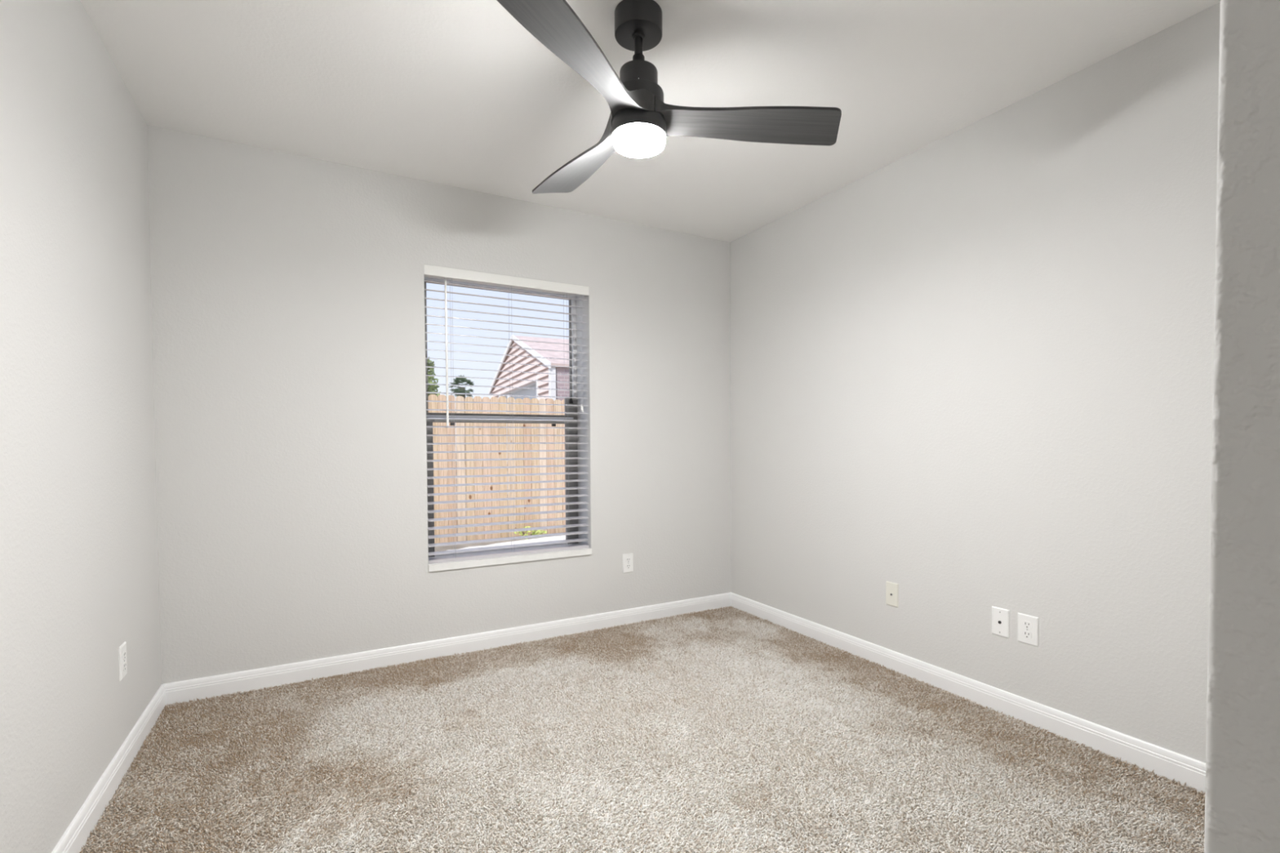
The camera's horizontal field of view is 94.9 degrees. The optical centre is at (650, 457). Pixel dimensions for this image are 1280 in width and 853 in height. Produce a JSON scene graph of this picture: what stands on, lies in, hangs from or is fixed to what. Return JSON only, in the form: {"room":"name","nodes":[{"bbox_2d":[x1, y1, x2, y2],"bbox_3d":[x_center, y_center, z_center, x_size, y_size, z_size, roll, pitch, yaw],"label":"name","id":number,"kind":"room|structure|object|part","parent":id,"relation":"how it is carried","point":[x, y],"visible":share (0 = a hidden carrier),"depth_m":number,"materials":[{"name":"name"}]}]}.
{"room":"empty bedroom","nodes":[
{"label":"empty bedroom","id":0,"kind":"room"},
{"bbox_2d":[0,0,161,852],"bbox_3d":[-1.050,-0.123,0.509,0.120,2.640,4.463,-1,2,-29],"label":"wall","id":1,"kind":"structure","parent":0,"point":[79,578],"depth_m":1.62,"materials":[{"name":"white paint"}]},
{"bbox_2d":[51,684,165,852],"bbox_3d":[-1.014,1.059,0.625,0.015,0.095,4.343,-1,2,-29],"label":"baseboard","id":2,"kind":"structure","parent":1,"relation":"attached to","point":[75,837],"depth_m":1.84,"materials":[{"name":"white wood"}]},
{"bbox_2d":[118,641,127,680],"bbox_3d":[-1.814,0.701,2.024,0.008,0.115,0.070,-1,2,-29],"label":"electrical outlet","id":3,"kind":"object","parent":1,"relation":"attached to","point":[122,648],"visible":1,"depth_m":2.01,"materials":[{"name":"white plastic"}]},
{"bbox_2d":[122,650,126,659],"bbox_3d":[-1.812,0.681,2.025,0.004,0.028,0.034,-1,2,-29],"label":"receptacle","id":4,"kind":"object","parent":3,"relation":"attached to","point":[124,652],"depth_m":2.02,"materials":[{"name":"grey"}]},
{"bbox_2d":[123,661,126,671],"bbox_3d":[-1.812,0.720,2.026,0.004,0.028,0.034,-1,2,-29],"label":"receptacle","id":5,"kind":"object","parent":3,"relation":"attached to","point":[124,662],"depth_m":2.03,"materials":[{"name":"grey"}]},
{"bbox_2d":[146,124,730,684],"bbox_3d":[-0.850,-0.172,3.356,3.264,2.690,0.300,-1,2,-29],"label":"wall","id":6,"kind":"structure","parent":0,"point":[287,290],"depth_m":2.87,"materials":[{"name":"white paint"}]},
{"bbox_2d":[161,592,730,706],"bbox_3d":[-0.767,0.991,3.248,3.024,0.095,0.015,-1,2,-29],"label":"baseboard","id":7,"kind":"structure","parent":6,"relation":"attached to","point":[215,686],"depth_m":3.00,"materials":[{"name":"white wood"}]},
{"bbox_2d":[424,276,591,571],"bbox_3d":[-0.816,-0.208,3.351,0.912,1.573,0.280,-1,2,-29],"label":"window","id":8,"kind":"structure","parent":6,"relation":"in","point":[571,553],"depth_m":3.40,"materials":[{"name":"white"}]},
{"bbox_3d":[-0.875,-0.602,3.441,0.872,0.753,0.020,-1,2,-29],"label":"sash","id":9,"kind":"part","parent":8,"relation":"part of","materials":[{"name":"grey paint"}]},
{"bbox_3d":[-0.870,-0.227,3.445,0.912,1.539,0.063,-1,2,-29],"label":"frame","id":10,"kind":"part","parent":8,"relation":"part of","materials":[{"name":"white plastic"}]},
{"bbox_3d":[-0.855,0.536,3.437,0.777,0.010,0.028,-1,2,-29],"label":"rail","id":11,"kind":"part","parent":8,"relation":"part of","materials":[{"name":"white"}]},
{"bbox_3d":[-0.853,0.089,3.427,0.910,0.905,0.028,-1,2,-29],"label":"sash","id":12,"kind":"part","parent":8,"relation":"part of","materials":[{"name":"grey paint"}]},
{"bbox_2d":[423,264,589,564],"bbox_3d":[-0.768,-0.223,3.265,0.910,1.538,0.079,-1,2,-29],"label":"window blind","id":13,"kind":"object","parent":8,"relation":"attached to","point":[430,271],"visible":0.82,"depth_m":3.24,"materials":[{"name":"white plastic"}]},
{"bbox_3d":[-1.050,-0.205,3.122,0.001,1.480,0.054,-1,2,-29],"label":"ladder cord","id":14,"kind":"part","parent":13,"relation":"part of","materials":[{"name":"white fabric"}]},
{"bbox_3d":[-0.770,0.537,3.296,0.900,0.016,0.050,-1,2,-29],"label":"rail","id":15,"kind":"part","parent":13,"relation":"part of","materials":[{"name":"grey plastic"}]},
{"bbox_3d":[-0.774,-0.210,3.277,0.001,1.480,0.054,-1,2,-29],"label":"ladder cord","id":16,"kind":"part","parent":13,"relation":"part of","materials":[{"name":"white fabric"}]},
{"bbox_3d":[-0.492,-0.216,3.436,0.001,1.480,0.054,-1,2,-29],"label":"ladder cord","id":17,"kind":"part","parent":13,"relation":"part of","materials":[{"name":"white fabric"}]},
{"bbox_3d":[-0.406,-0.634,3.437,0.002,0.645,0.002,1,2,31],"label":"lift cord","id":18,"kind":"part","parent":13,"relation":"part of","materials":[{"name":"white fabric"}]},
{"bbox_3d":[-0.400,-0.628,3.441,0.002,0.657,0.002,1,2,31],"label":"lift cord","id":19,"kind":"part","parent":13,"relation":"part of","materials":[{"name":"white fabric"}]},
{"bbox_3d":[-0.794,0.562,3.338,0.912,0.034,0.205,-1,2,-29],"label":"sill","id":20,"kind":"part","parent":8,"relation":"part of","materials":[{"name":"wood"}]},
{"bbox_2d":[622,553,633,573],"bbox_3d":[-0.136,0.648,3.600,0.070,0.115,0.008,-1,2,-29],"label":"electrical outlet","id":21,"kind":"object","parent":6,"relation":"attached to","point":[628,558],"visible":1,"depth_m":3.60,"materials":[{"name":"white plastic"}]},
{"bbox_2d":[626,557,631,562],"bbox_3d":[-0.135,0.628,3.598,0.034,0.028,0.004,-1,2,-29],"label":"receptacle","id":22,"kind":"object","parent":21,"relation":"attached to","point":[628,559],"depth_m":3.60,"materials":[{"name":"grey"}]},
{"bbox_2d":[626,564,631,568],"bbox_3d":[-0.135,0.667,3.599,0.034,0.028,0.004,-1,2,-29],"label":"receptacle","id":23,"kind":"object","parent":21,"relation":"attached to","point":[628,566],"depth_m":3.60,"materials":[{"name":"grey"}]},
{"bbox_2d":[80,608,1204,852],"bbox_3d":[0.496,1.149,0.302,3.722,0.091,6.393,-1,2,-29],"label":"floor","id":24,"kind":"structure","parent":0,"point":[915,702],"depth_m":1.92,"materials":[{"name":"beige carpet"}]},
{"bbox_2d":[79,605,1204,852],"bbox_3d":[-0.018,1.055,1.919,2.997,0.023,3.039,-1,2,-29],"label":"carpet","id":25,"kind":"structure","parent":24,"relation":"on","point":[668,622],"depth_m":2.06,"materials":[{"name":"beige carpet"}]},
{"bbox_2d":[80,0,1220,242],"bbox_3d":[0.483,-1.395,0.237,3.722,0.100,6.393,-1,2,-29],"label":"ceiling","id":26,"kind":"structure","parent":0,"point":[455,93],"depth_m":2.16,"materials":[{"name":"white paint"}]},
{"bbox_2d":[496,0,841,193],"bbox_3d":[-0.055,-1.178,1.948,1.175,0.413,1.090,-1,2,-29],"label":"ceiling fan","id":27,"kind":"object","parent":26,"relation":"hanging from","point":[639,123],"visible":1,"depth_m":1.80,"materials":[{"name":"black metal"}]},
{"bbox_3d":[-0.224,-1.071,2.110,0.158,0.062,0.660,-1,2,-34],"label":"blade","id":28,"kind":"part","parent":27,"relation":"part of","materials":[{"name":"black wood"}]},
{"bbox_3d":[-0.177,-1.057,1.540,0.158,0.062,0.660,0,2,25],"label":"blade","id":29,"kind":"part","parent":27,"relation":"part of","materials":[{"name":"black wood"}]},
{"bbox_3d":[0.293,-1.067,1.866,0.660,0.062,0.158,0,1,-5],"label":"blade","id":30,"kind":"part","parent":27,"relation":"part of","materials":[{"name":"black wood"}]},
{"bbox_2d":[730,2,1220,763],"bbox_3d":[1.372,-0.189,2.614,0.120,2.640,3.174,-1,2,-29],"label":"wall","id":31,"kind":"structure","parent":0,"point":[972,373],"depth_m":2.35,"materials":[{"name":"white paint"}]},
{"bbox_2d":[885,581,898,607],"bbox_3d":[1.175,0.667,2.863,0.009,0.115,0.070,-1,2,-29],"label":"cable wall plate","id":32,"kind":"object","parent":31,"relation":"attached to","point":[891,588],"visible":1,"depth_m":2.86,"materials":[{"name":"white plastic"}]},
{"bbox_2d":[730,592,1205,792],"bbox_3d":[1.290,0.995,2.663,0.015,0.095,3.054,-1,2,-29],"label":"baseboard","id":33,"kind":"structure","parent":31,"relation":"attached to","point":[1171,765],"depth_m":2.37,"materials":[{"name":"white wood"}]},
{"bbox_2d":[991,605,1009,638],"bbox_3d":[1.431,0.675,2.408,0.009,0.115,0.070,-1,2,-29],"label":"cable wall plate","id":34,"kind":"object","parent":31,"relation":"attached to","point":[1000,616],"visible":1,"depth_m":2.40,"materials":[{"name":"white plastic"}]},
{"bbox_2d":[1017,612,1039,646],"bbox_3d":[1.485,0.678,2.315,0.008,0.115,0.078,-1,2,-29],"label":"electrical outlet","id":35,"kind":"object","parent":31,"relation":"attached to","point":[1028,625],"visible":1,"depth_m":2.31,"materials":[{"name":"white plastic"}]},
{"bbox_2d":[1022,620,1031,628],"bbox_3d":[1.483,0.658,2.313,0.004,0.028,0.034,-1,2,-29],"label":"receptacle","id":36,"kind":"object","parent":35,"relation":"attached to","point":[1026,624],"depth_m":2.31,"materials":[{"name":"white plastic"}]},
{"bbox_2d":[1022,630,1031,638],"bbox_3d":[1.483,0.698,2.314,0.004,0.028,0.034,-1,2,-29],"label":"receptacle","id":37,"kind":"object","parent":35,"relation":"attached to","point":[1026,633],"depth_m":2.31,"materials":[{"name":"white plastic"}]},
{"bbox_2d":[1204,0,1279,852],"bbox_3d":[1.499,-0.130,0.262,1.972,2.640,1.288,-1,2,-29],"label":"wall","id":38,"kind":"structure","parent":0,"point":[1242,788],"depth_m":0.33,"materials":[{"name":"white paint"}]},
{"label":"outside","id":39,"kind":"structure","parent":0,"visible":0},
{"bbox_2d":[434,453,540,551],"bbox_3d":[-14.247,0.265,45.651,100.000,0.200,86.507,-1,2,-29],"label":"ground","id":40,"kind":"structure","parent":39,"point":[437,548],"depth_m":7.26,"materials":[{"name":"soil"}]},
{"bbox_2d":[427,359,440,397],"bbox_3d":[-9.272,-1.713,24.062,2.465,4.803,1.802,-1,2,-29],"label":"leafy tree","id":41,"kind":"object","parent":40,"relation":"on","point":[431,388],"visible":0.07,"depth_m":23.83,"materials":[{"name":"green plant"}]},
{"bbox_2d":[449,374,474,440],"bbox_3d":[-9.610,-1.837,29.986,1.359,4.760,1.321,-1,2,-29],"label":"palm tree","id":42,"kind":"object","parent":40,"relation":"on","point":[462,389],"visible":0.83,"depth_m":29.72,"materials":[{"name":"plant"}]},
{"bbox_3d":[-9.619,-3.599,29.942,1.359,1.236,1.321,-1,2,-29],"label":"frond crown","id":43,"kind":"part","parent":42,"relation":"part of","materials":[{"name":"green plant"}]},
{"bbox_2d":[427,394,565,543],"bbox_3d":[-2.040,0.128,7.779,7.280,1.879,0.153,-1,2,-29],"label":"wooden fence","id":44,"kind":"object","parent":40,"relation":"on","point":[431,405],"visible":0.21,"depth_m":7.71,"materials":[{"name":"brown wood"}]},
{"bbox_2d":[434,535,572,557],"bbox_3d":[-1.581,1.107,5.897,9.000,0.012,3.380,-1,2,-29],"label":"path","id":45,"kind":"structure","parent":40,"relation":"on","point":[559,537],"depth_m":7.41,"materials":[{"name":"white concrete"}]},
{"bbox_2d":[488,334,569,485],"bbox_3d":[1.155,-0.914,14.591,9.100,3.580,6.070,-1,2,-25],"label":"neighbor house","id":46,"kind":"structure","parent":40,"relation":"on","point":[516,344],"depth_m":11.77,"materials":[{"name":"beige wood"}]},
{"bbox_3d":[-2.763,-0.305,12.684,0.270,2.500,3.850,-1,2,-25],"label":"garage frame","id":47,"kind":"part","parent":46,"relation":"part of","materials":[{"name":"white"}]},
{"bbox_3d":[-1.676,-0.269,10.081,0.080,2.550,0.170,-1,2,-25],"label":"corner trim","id":48,"kind":"part","parent":46,"relation":"part of","materials":[{"name":"white wood"}]},
{"bbox_2d":[514,526,546,539],"bbox_3d":[-1.580,0.988,7.724,0.418,0.173,0.316,0,1,3],"label":"shrub","id":49,"kind":"object","parent":40,"relation":"on","point":[534,532],"visible":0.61,"depth_m":7.73,"materials":[{"name":"green plant"}]}
]}

